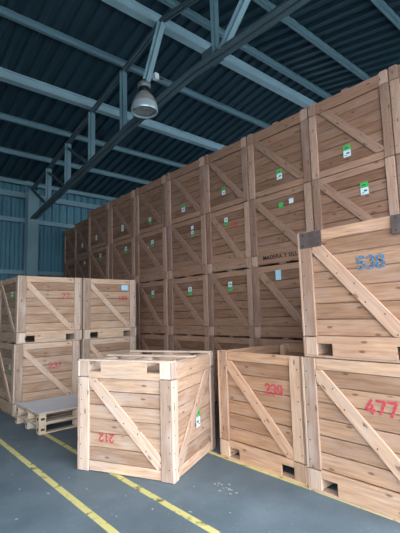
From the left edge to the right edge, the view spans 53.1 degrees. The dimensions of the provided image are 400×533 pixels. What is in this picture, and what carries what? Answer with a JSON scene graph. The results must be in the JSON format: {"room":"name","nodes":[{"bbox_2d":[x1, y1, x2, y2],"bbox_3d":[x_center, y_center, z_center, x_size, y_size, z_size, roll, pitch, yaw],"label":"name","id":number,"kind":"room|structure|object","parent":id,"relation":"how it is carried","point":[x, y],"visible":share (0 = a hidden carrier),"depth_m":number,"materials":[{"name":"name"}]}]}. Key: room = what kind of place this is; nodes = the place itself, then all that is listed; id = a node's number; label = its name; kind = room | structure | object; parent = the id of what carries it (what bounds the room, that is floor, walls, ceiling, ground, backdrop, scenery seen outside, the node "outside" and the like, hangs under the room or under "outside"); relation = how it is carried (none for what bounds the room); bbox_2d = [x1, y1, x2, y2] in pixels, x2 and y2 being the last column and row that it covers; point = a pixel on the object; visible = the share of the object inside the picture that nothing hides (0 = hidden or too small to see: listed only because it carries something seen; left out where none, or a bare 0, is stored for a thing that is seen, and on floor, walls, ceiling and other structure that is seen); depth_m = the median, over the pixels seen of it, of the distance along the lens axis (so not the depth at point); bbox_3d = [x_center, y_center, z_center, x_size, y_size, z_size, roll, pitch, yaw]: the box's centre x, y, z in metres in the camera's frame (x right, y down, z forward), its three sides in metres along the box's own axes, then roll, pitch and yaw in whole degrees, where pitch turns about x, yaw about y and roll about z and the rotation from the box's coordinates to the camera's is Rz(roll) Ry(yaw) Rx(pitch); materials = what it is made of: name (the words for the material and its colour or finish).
{"room":"warehouse","nodes":[
{"label":"warehouse","id":0,"kind":"room"},
{"bbox_2d":[0,181,109,282],"bbox_3d":[-5.660,0.194,14.114,27.720,6.431,0.050,4,-9,-40],"label":"wall","id":1,"kind":"structure","parent":0,"point":[12,234],"depth_m":14.23,"materials":[{"name":"blue metal"}]},
{"bbox_2d":[0,269,63,275],"bbox_3d":[-5.479,0.242,14.114,28.000,0.140,0.125,4,-9,-40],"label":"wall rail","id":2,"kind":"object","parent":1,"relation":"attached to","point":[2,271],"visible":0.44,"depth_m":13.91,"materials":[{"name":"metal"}]},
{"bbox_2d":[0,215,74,228],"bbox_3d":[-5.528,-1.540,14.325,28.000,0.160,0.125,4,-9,-40],"label":"wall rail","id":3,"kind":"object","parent":1,"relation":"attached to","point":[2,218],"visible":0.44,"depth_m":14.23,"materials":[{"name":"metal"}]},
{"bbox_2d":[0,189,100,209],"bbox_3d":[-5.553,-2.424,14.430,28.000,0.200,0.125,4,-9,-40],"label":"wall rail","id":4,"kind":"object","parent":1,"relation":"attached to","point":[3,192],"visible":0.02,"depth_m":14.78,"materials":[{"name":"metal"}]},
{"bbox_2d":[0,0,399,197],"bbox_3d":[-0.744,-4.489,9.051,28.500,1.722,15.524,4,-9,-40],"label":"ceiling","id":5,"kind":"structure","parent":0,"point":[357,30],"depth_m":10.02,"materials":[{"name":"metal"}]},
{"bbox_2d":[0,176,116,200],"bbox_3d":[-5.506,-2.854,14.413,28.000,0.155,0.085,4,-9,-40],"label":"roof beam","id":6,"kind":"structure","parent":5,"relation":"attached to","point":[2,179],"depth_m":14.63,"materials":[{"name":"metal"}]},
{"bbox_2d":[0,146,152,184],"bbox_3d":[-4.410,-3.365,13.172,28.000,0.155,0.085,4,-9,-40],"label":"roof beam","id":7,"kind":"structure","parent":5,"relation":"attached to","point":[5,150],"depth_m":13.25,"materials":[{"name":"metal"}]},
{"bbox_2d":[0,67,224,151],"bbox_3d":[-2.454,-4.250,10.957,28.000,0.225,0.180,4,-9,-40],"label":"roof beam","id":8,"kind":"structure","parent":5,"relation":"attached to","point":[8,76],"depth_m":10.51,"materials":[{"name":"metal"}]},
{"bbox_2d":[0,112,303,200],"bbox_3d":[-3.428,-3.823,12.062,28.000,0.155,0.085,4,-9,-40],"label":"roof beam","id":9,"kind":"structure","parent":5,"relation":"attached to","point":[3,116],"depth_m":11.92,"materials":[{"name":"metal"}]},
{"bbox_2d":[0,5,383,178],"bbox_3d":[-1.425,-4.757,9.796,28.000,0.155,0.085,4,-9,-40],"label":"roof beam","id":10,"kind":"structure","parent":5,"relation":"attached to","point":[6,13],"depth_m":9.13,"materials":[{"name":"metal"}]},
{"bbox_2d":[101,0,316,107],"bbox_3d":[-0.530,-5.146,8.780,28.000,0.225,0.180,4,-9,-40],"label":"roof beam","id":11,"kind":"structure","parent":5,"relation":"attached to","point":[133,8],"depth_m":9.20,"materials":[{"name":"metal"}]},
{"bbox_2d":[158,0,331,98],"bbox_3d":[-0.162,-5.245,8.357,28.000,0.155,0.085,4,-9,-40],"label":"roof beam","id":12,"kind":"structure","parent":5,"relation":"attached to","point":[192,15],"depth_m":9.71,"materials":[{"name":"metal"}]},
{"bbox_2d":[252,0,370,80],"bbox_3d":[0.731,-5.127,7.301,28.000,0.155,0.085,4,-9,-40],"label":"roof beam","id":13,"kind":"structure","parent":5,"relation":"attached to","point":[267,5],"depth_m":8.86,"materials":[{"name":"metal"}]},
{"bbox_2d":[369,0,399,30],"bbox_3d":[1.761,-4.991,6.082,28.000,0.155,0.085,4,-9,-40],"label":"roof beam","id":14,"kind":"structure","parent":5,"relation":"attached to","point":[381,5],"depth_m":7.61,"materials":[{"name":"metal"}]},
{"bbox_2d":[0,401,399,532],"bbox_3d":[-0.551,2.684,8.129,28.400,0.200,15.624,4,-9,-40],"label":"floor","id":15,"kind":"structure","parent":0,"point":[263,503],"depth_m":3.48,"materials":[{"name":"concrete"}]},
{"bbox_2d":[24,190,38,275],"bbox_3d":[-5.753,0.365,13.585,0.360,5.973,0.310,4,-9,-40],"label":"steel column","id":16,"kind":"structure","parent":15,"relation":"on","point":[31,200],"depth_m":13.66,"materials":[{"name":"metal"}]},
{"bbox_2d":[30,0,310,219],"bbox_3d":[-1.123,-3.695,8.510,0.280,2.667,14.588,4,-9,-40],"label":"roof truss","id":17,"kind":"object","parent":16,"relation":"on","point":[216,53],"visible":0.97,"depth_m":8.37,"materials":[{"name":"metal"}]},
{"bbox_2d":[131,79,157,118],"bbox_3d":[-1.202,-3.457,8.204,0.540,0.720,0.769,4,-9,-40],"label":"pendant lamp","id":18,"kind":"object","parent":17,"relation":"hanging from","point":[144,105],"visible":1,"depth_m":7.99,"materials":[{"name":"silver metal"}]},
{"bbox_2d":[152,72,162,80],"bbox_3d":[-0.835,-3.777,8.010,0.220,0.120,0.100,4,-9,-40],"label":"junction box","id":19,"kind":"object","parent":17,"relation":"attached to","point":[155,75],"visible":1,"depth_m":7.94,"materials":[{"name":"white plastic"}]},
{"bbox_2d":[0,340,79,415],"bbox_3d":[-3.055,1.988,7.490,1.166,1.167,1.206,4,-9,-40],"label":"wooden crate","id":20,"kind":"object","parent":15,"relation":"on","point":[43,370],"visible":0.84,"depth_m":7.04,"materials":[{"name":"brown wood"}]},
{"bbox_2d":[0,275,81,343],"bbox_3d":[-3.064,0.827,7.647,1.166,1.167,1.206,4,-9,-40],"label":"wooden crate","id":21,"kind":"object","parent":20,"relation":"on","point":[37,309],"visible":1,"depth_m":7.21,"materials":[{"name":"brown wood"}]},
{"bbox_2d":[15,411,77,434],"bbox_3d":[-2.099,2.333,6.254,1.201,0.140,0.961,5,-9,-43],"label":"wooden pallet","id":22,"kind":"object","parent":15,"relation":"on","point":[19,418],"visible":0.45,"depth_m":5.84,"materials":[{"name":"brown wood"}]},
{"bbox_2d":[16,404,77,424],"bbox_3d":[-2.091,2.192,6.266,1.201,0.140,0.961,5,-9,-42],"label":"wooden pallet","id":23,"kind":"object","parent":22,"relation":"on","point":[40,418],"visible":0.4,"depth_m":5.83,"materials":[{"name":"brown wood"}]},
{"bbox_2d":[16,393,77,413],"bbox_3d":[-2.105,2.115,6.280,1.220,0.014,0.980,4,-9,-41],"label":"sheet","id":24,"kind":"object","parent":23,"relation":"on","point":[52,404],"visible":0.66,"depth_m":6.12,"materials":[{"name":"grey cardboard"}]},
{"bbox_2d":[0,439,119,532],"bbox_3d":[-2.849,2.337,5.529,0.062,0.002,14.024,4,-9,-40],"label":"floor marking","id":25,"kind":"object","parent":15,"relation":"on","point":[70,497],"depth_m":3.65,"materials":[{"name":"yellow paint"}]},
{"bbox_2d":[80,336,135,358],"bbox_3d":[-2.135,2.057,8.288,1.166,1.167,1.206,4,-9,-40],"label":"wooden crate","id":26,"kind":"object","parent":15,"relation":"on","point":[89,348],"visible":0.21,"depth_m":7.85,"materials":[{"name":"brown wood"}]},
{"bbox_2d":[81,278,135,339],"bbox_3d":[-2.163,0.895,8.430,1.166,1.167,1.206,4,-9,-40],"label":"wooden crate","id":27,"kind":"object","parent":26,"relation":"on","point":[108,305],"visible":0.79,"depth_m":7.98,"materials":[{"name":"brown wood"}]},
{"bbox_2d":[0,408,220,532],"bbox_3d":[-2.436,2.368,5.881,0.062,0.002,14.024,4,-9,-40],"label":"floor marking","id":28,"kind":"object","parent":15,"relation":"on","point":[175,509],"depth_m":3.52,"materials":[{"name":"yellow paint"}]},
{"bbox_2d":[77,350,215,483],"bbox_3d":[-0.568,1.586,4.569,1.156,1.138,1.106,-4,-7,23],"label":"wooden crate","id":29,"kind":"object","parent":15,"relation":"on","point":[159,402],"visible":1,"depth_m":4.13,"materials":[{"name":"brown wood"}]},
{"bbox_2d":[136,333,182,353],"bbox_3d":[-0.638,2.127,9.227,1.166,1.167,1.230,4,-9,-40],"label":"wooden crate","id":30,"kind":"object","parent":15,"relation":"on","point":[148,341],"visible":0.17,"depth_m":8.93,"materials":[{"name":"brown wood"}]},
{"bbox_2d":[136,280,182,334],"bbox_3d":[-0.666,0.965,9.359,1.166,1.166,1.230,4,-9,-40],"label":"wooden crate","id":31,"kind":"object","parent":30,"relation":"on","point":[152,298],"visible":0.49,"depth_m":8.95,"materials":[{"name":"brown wood"}]},
{"bbox_2d":[136,227,169,283],"bbox_3d":[-0.698,-0.197,9.500,1.166,1.167,1.230,4,-9,-40],"label":"wooden crate","id":32,"kind":"object","parent":31,"relation":"on","point":[151,262],"visible":0.47,"depth_m":9.08,"materials":[{"name":"brown wood"}]},
{"bbox_2d":[136,175,167,235],"bbox_3d":[-0.726,-1.360,9.639,1.166,1.167,1.230,4,-9,-40],"label":"wooden crate","id":33,"kind":"object","parent":32,"relation":"on","point":[151,198],"visible":0.47,"depth_m":9.23,"materials":[{"name":"brown wood"}]},
{"bbox_2d":[170,334,211,354],"bbox_3d":[0.214,1.989,8.253,1.166,1.166,1.230,4,-9,-40],"label":"wooden crate","id":34,"kind":"object","parent":15,"relation":"on","point":[177,342],"visible":0.06,"depth_m":7.94,"materials":[{"name":"brown wood"}]},
{"bbox_2d":[169,275,210,335],"bbox_3d":[0.186,0.827,8.392,1.166,1.167,1.230,4,-9,-40],"label":"wooden crate","id":35,"kind":"object","parent":34,"relation":"on","point":[189,295],"visible":0.54,"depth_m":7.99,"materials":[{"name":"brown wood"}]},
{"bbox_2d":[168,214,219,279],"bbox_3d":[0.149,-0.336,8.524,1.166,1.167,1.230,4,-9,-40],"label":"wooden crate","id":36,"kind":"object","parent":35,"relation":"on","point":[187,245],"visible":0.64,"depth_m":8.12,"materials":[{"name":"brown wood"}]},
{"bbox_2d":[166,156,206,229],"bbox_3d":[0.111,-1.500,8.662,1.166,1.166,1.230,4,-9,-40],"label":"wooden crate","id":37,"kind":"object","parent":36,"relation":"on","point":[186,200],"visible":0.52,"depth_m":8.26,"materials":[{"name":"brown wood"}]},
{"bbox_2d":[210,336,261,401],"bbox_3d":[0.985,1.860,7.347,1.166,1.167,1.096,4,-9,-40],"label":"wooden crate","id":38,"kind":"object","parent":15,"relation":"on","point":[216,342],"visible":0.23,"depth_m":7.23,"materials":[{"name":"brown wood"}]},
{"bbox_2d":[208,268,264,337],"bbox_3d":[0.965,0.699,7.496,1.166,1.167,1.096,4,-9,-40],"label":"wooden crate","id":39,"kind":"object","parent":38,"relation":"on","point":[231,300],"visible":0.61,"depth_m":7.11,"materials":[{"name":"brown wood"}]},
{"bbox_2d":[207,201,263,275],"bbox_3d":[0.934,-0.463,7.634,1.166,1.166,1.096,4,-9,-40],"label":"wooden crate","id":40,"kind":"object","parent":39,"relation":"on","point":[228,236],"visible":0.62,"depth_m":7.24,"materials":[{"name":"brown wood"}]},
{"bbox_2d":[204,137,249,218],"bbox_3d":[0.892,-1.627,7.771,1.166,1.167,1.096,4,-9,-40],"label":"wooden crate","id":41,"kind":"object","parent":40,"relation":"on","point":[226,169],"visible":0.56,"depth_m":7.37,"materials":[{"name":"brown wood"}]},
{"bbox_2d":[217,343,332,485],"bbox_3d":[1.047,1.526,4.541,1.206,1.167,1.166,4,-9,-40],"label":"wooden crate","id":42,"kind":"object","parent":15,"relation":"on","point":[261,405],"visible":0.66,"depth_m":4.14,"materials":[{"name":"brown wood"}]},
{"bbox_2d":[255,337,302,353],"bbox_3d":[1.755,1.732,6.453,1.166,1.167,1.230,4,-9,-40],"label":"wooden crate","id":43,"kind":"object","parent":15,"relation":"on","point":[271,340],"visible":0.06,"depth_m":6.40,"materials":[{"name":"brown wood"}]},
{"bbox_2d":[252,262,319,338],"bbox_3d":[1.732,0.571,6.595,1.166,1.166,1.230,4,-9,-40],"label":"wooden crate","id":44,"kind":"object","parent":43,"relation":"on","point":[276,288],"visible":0.55,"depth_m":6.32,"materials":[{"name":"brown wood"}]},
{"bbox_2d":[249,182,314,269],"bbox_3d":[1.700,-0.591,6.733,1.168,1.167,1.230,4,-9,-40],"label":"wooden crate","id":45,"kind":"object","parent":44,"relation":"on","point":[275,226],"visible":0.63,"depth_m":6.37,"materials":[{"name":"brown wood"}]},
{"bbox_2d":[247,108,312,205],"bbox_3d":[1.675,-1.754,6.873,1.166,1.167,1.230,4,-9,-40],"label":"wooden crate","id":46,"kind":"object","parent":45,"relation":"on","point":[279,155],"visible":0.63,"depth_m":6.46,"materials":[{"name":"brown wood"}]},
{"bbox_2d":[208,451,399,522],"bbox_3d":[1.510,1.920,3.025,0.060,0.002,4.500,4,-9,-40],"label":"floor marking","id":47,"kind":"object","parent":15,"relation":"on","point":[210,452],"depth_m":3.87,"materials":[{"name":"yellow paint"}]},
{"bbox_2d":[301,353,399,521],"bbox_3d":[1.791,1.397,3.634,1.206,1.167,1.166,4,-9,-40],"label":"wooden crate","id":48,"kind":"object","parent":15,"relation":"on","point":[352,407],"visible":0.95,"depth_m":3.33,"materials":[{"name":"brown wood"}]},
{"bbox_2d":[297,214,399,362],"bbox_3d":[1.785,0.233,3.755,1.210,1.166,1.166,4,-9,-40],"label":"wooden crate","id":49,"kind":"object","parent":48,"relation":"on","point":[351,284],"visible":1,"depth_m":3.43,"materials":[{"name":"brown wood"}]},
{"bbox_3d":[-1.490,2.268,10.214,1.166,1.167,1.230,4,-9,-40],"label":"wooden crate","id":50,"kind":"object","parent":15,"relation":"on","visible":0},
{"bbox_3d":[-1.517,1.107,10.363,1.166,1.167,1.230,4,-9,-40],"label":"wooden crate","id":51,"kind":"object","parent":50,"relation":"on","visible":0},
{"bbox_2d":[110,237,154,282],"bbox_3d":[-1.544,-0.055,10.497,1.166,1.166,1.230,4,-9,-40],"label":"wooden crate","id":52,"kind":"object","parent":51,"relation":"on","point":[122,253],"visible":0.38,"depth_m":10.10,"materials":[{"name":"brown wood"}]},
{"bbox_2d":[110,190,136,243],"bbox_3d":[-1.581,-1.220,10.632,1.166,1.167,1.230,4,-9,-40],"label":"wooden crate","id":53,"kind":"object","parent":52,"relation":"on","point":[123,208],"visible":0.46,"depth_m":10.22,"materials":[{"name":"brown wood"}]},
{"bbox_3d":[3.367,1.468,4.597,1.166,1.167,1.205,4,-9,-40],"label":"wooden crate","id":54,"kind":"object","parent":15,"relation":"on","visible":0},
{"bbox_3d":[3.338,0.308,4.748,1.166,1.167,1.206,4,-9,-40],"label":"wooden crate","id":55,"kind":"object","parent":54,"relation":"on","visible":0},
{"bbox_2d":[396,154,399,198],"bbox_3d":[3.301,-0.854,4.884,1.166,1.166,1.206,4,-9,-40],"label":"wooden crate","id":56,"kind":"object","parent":55,"relation":"on","point":[398,155],"visible":1,"depth_m":4.99,"materials":[{"name":"brown wood"}]},
{"bbox_2d":[388,64,399,154],"bbox_3d":[3.269,-2.019,5.018,1.166,1.167,1.206,4,-9,-40],"label":"wooden crate","id":57,"kind":"object","parent":56,"relation":"on","point":[394,71],"visible":1,"depth_m":5.06,"materials":[{"name":"brown wood"}]},
{"bbox_3d":[2.580,1.601,5.528,1.166,1.166,1.206,4,-9,-40],"label":"wooden crate","id":58,"kind":"object","parent":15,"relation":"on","visible":0},
{"bbox_3d":[2.543,0.438,5.661,1.166,1.167,1.206,4,-9,-40],"label":"wooden crate","id":59,"kind":"object","parent":58,"relation":"on","visible":0},
{"bbox_2d":[312,155,399,238],"bbox_3d":[2.504,-0.725,5.791,1.166,1.167,1.206,4,-9,-40],"label":"wooden crate","id":60,"kind":"object","parent":59,"relation":"on","point":[334,206],"visible":0.46,"depth_m":5.40,"materials":[{"name":"brown wood"}]},
{"bbox_2d":[308,69,396,189],"bbox_3d":[2.477,-1.889,5.933,1.166,1.166,1.206,4,-9,-40],"label":"wooden crate","id":61,"kind":"object","parent":60,"relation":"on","point":[352,128],"visible":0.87,"depth_m":5.51,"materials":[{"name":"brown wood"}]},
{"bbox_3d":[-2.341,2.412,11.227,1.166,1.166,1.230,4,-9,-40],"label":"wooden crate","id":62,"kind":"object","parent":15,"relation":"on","visible":0},
{"bbox_3d":[-2.378,1.248,11.351,1.166,1.167,1.230,4,-9,-40],"label":"wooden crate","id":63,"kind":"object","parent":62,"relation":"on","visible":0},
{"bbox_2d":[88,245,109,278],"bbox_3d":[-2.399,0.086,11.495,1.166,1.167,1.230,4,-9,-40],"label":"wooden crate","id":64,"kind":"object","parent":63,"relation":"on","point":[98,260],"visible":0.25,"depth_m":11.10,"materials":[{"name":"brown wood"}]},
{"bbox_2d":[88,202,109,250],"bbox_3d":[-2.442,-1.077,11.634,1.166,1.166,1.230,4,-9,-40],"label":"wooden crate","id":65,"kind":"object","parent":64,"relation":"on","point":[99,218],"visible":0.45,"depth_m":11.22,"materials":[{"name":"brown wood"}]},
{"bbox_3d":[-3.223,2.615,12.744,1.166,1.167,1.180,4,-9,-40],"label":"wooden crate","id":66,"kind":"object","parent":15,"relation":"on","visible":0},
{"bbox_3d":[-3.261,1.455,12.883,1.166,1.166,1.180,4,-9,-40],"label":"wooden crate","id":67,"kind":"object","parent":66,"relation":"on","visible":0},
{"bbox_2d":[74,255,87,277],"bbox_3d":[-3.294,0.292,13.018,1.166,1.167,1.180,4,-9,-40],"label":"wooden crate","id":68,"kind":"object","parent":67,"relation":"on","point":[81,263],"visible":0.12,"depth_m":12.75,"materials":[{"name":"brown wood"}]},
{"bbox_2d":[74,219,87,258],"bbox_3d":[-3.327,-0.871,13.161,1.166,1.167,1.180,4,-9,-40],"label":"wooden crate","id":69,"kind":"object","parent":68,"relation":"on","point":[81,228],"visible":0.24,"depth_m":12.88,"materials":[{"name":"brown wood"}]},
{"bbox_3d":[-3.933,2.765,13.836,1.166,1.167,1.180,4,-9,-40],"label":"wooden crate","id":70,"kind":"object","parent":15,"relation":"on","visible":0},
{"bbox_3d":[-3.962,1.603,13.976,1.166,1.167,1.180,4,-9,-40],"label":"wooden crate","id":71,"kind":"object","parent":70,"relation":"on","visible":0},
{"bbox_2d":[64,261,73,277],"bbox_3d":[-3.991,0.442,14.115,1.166,1.166,1.180,4,-9,-40],"label":"wooden crate","id":72,"kind":"object","parent":71,"relation":"on","point":[68,267],"visible":0.09,"depth_m":13.94,"materials":[{"name":"brown wood"}]},
{"bbox_2d":[64,227,74,262],"bbox_3d":[-4.039,-0.724,14.237,1.166,1.167,1.180,4,-9,-40],"label":"wooden crate","id":73,"kind":"object","parent":72,"relation":"on","point":[69,235],"visible":0.22,"depth_m":14.00,"materials":[{"name":"brown wood"}]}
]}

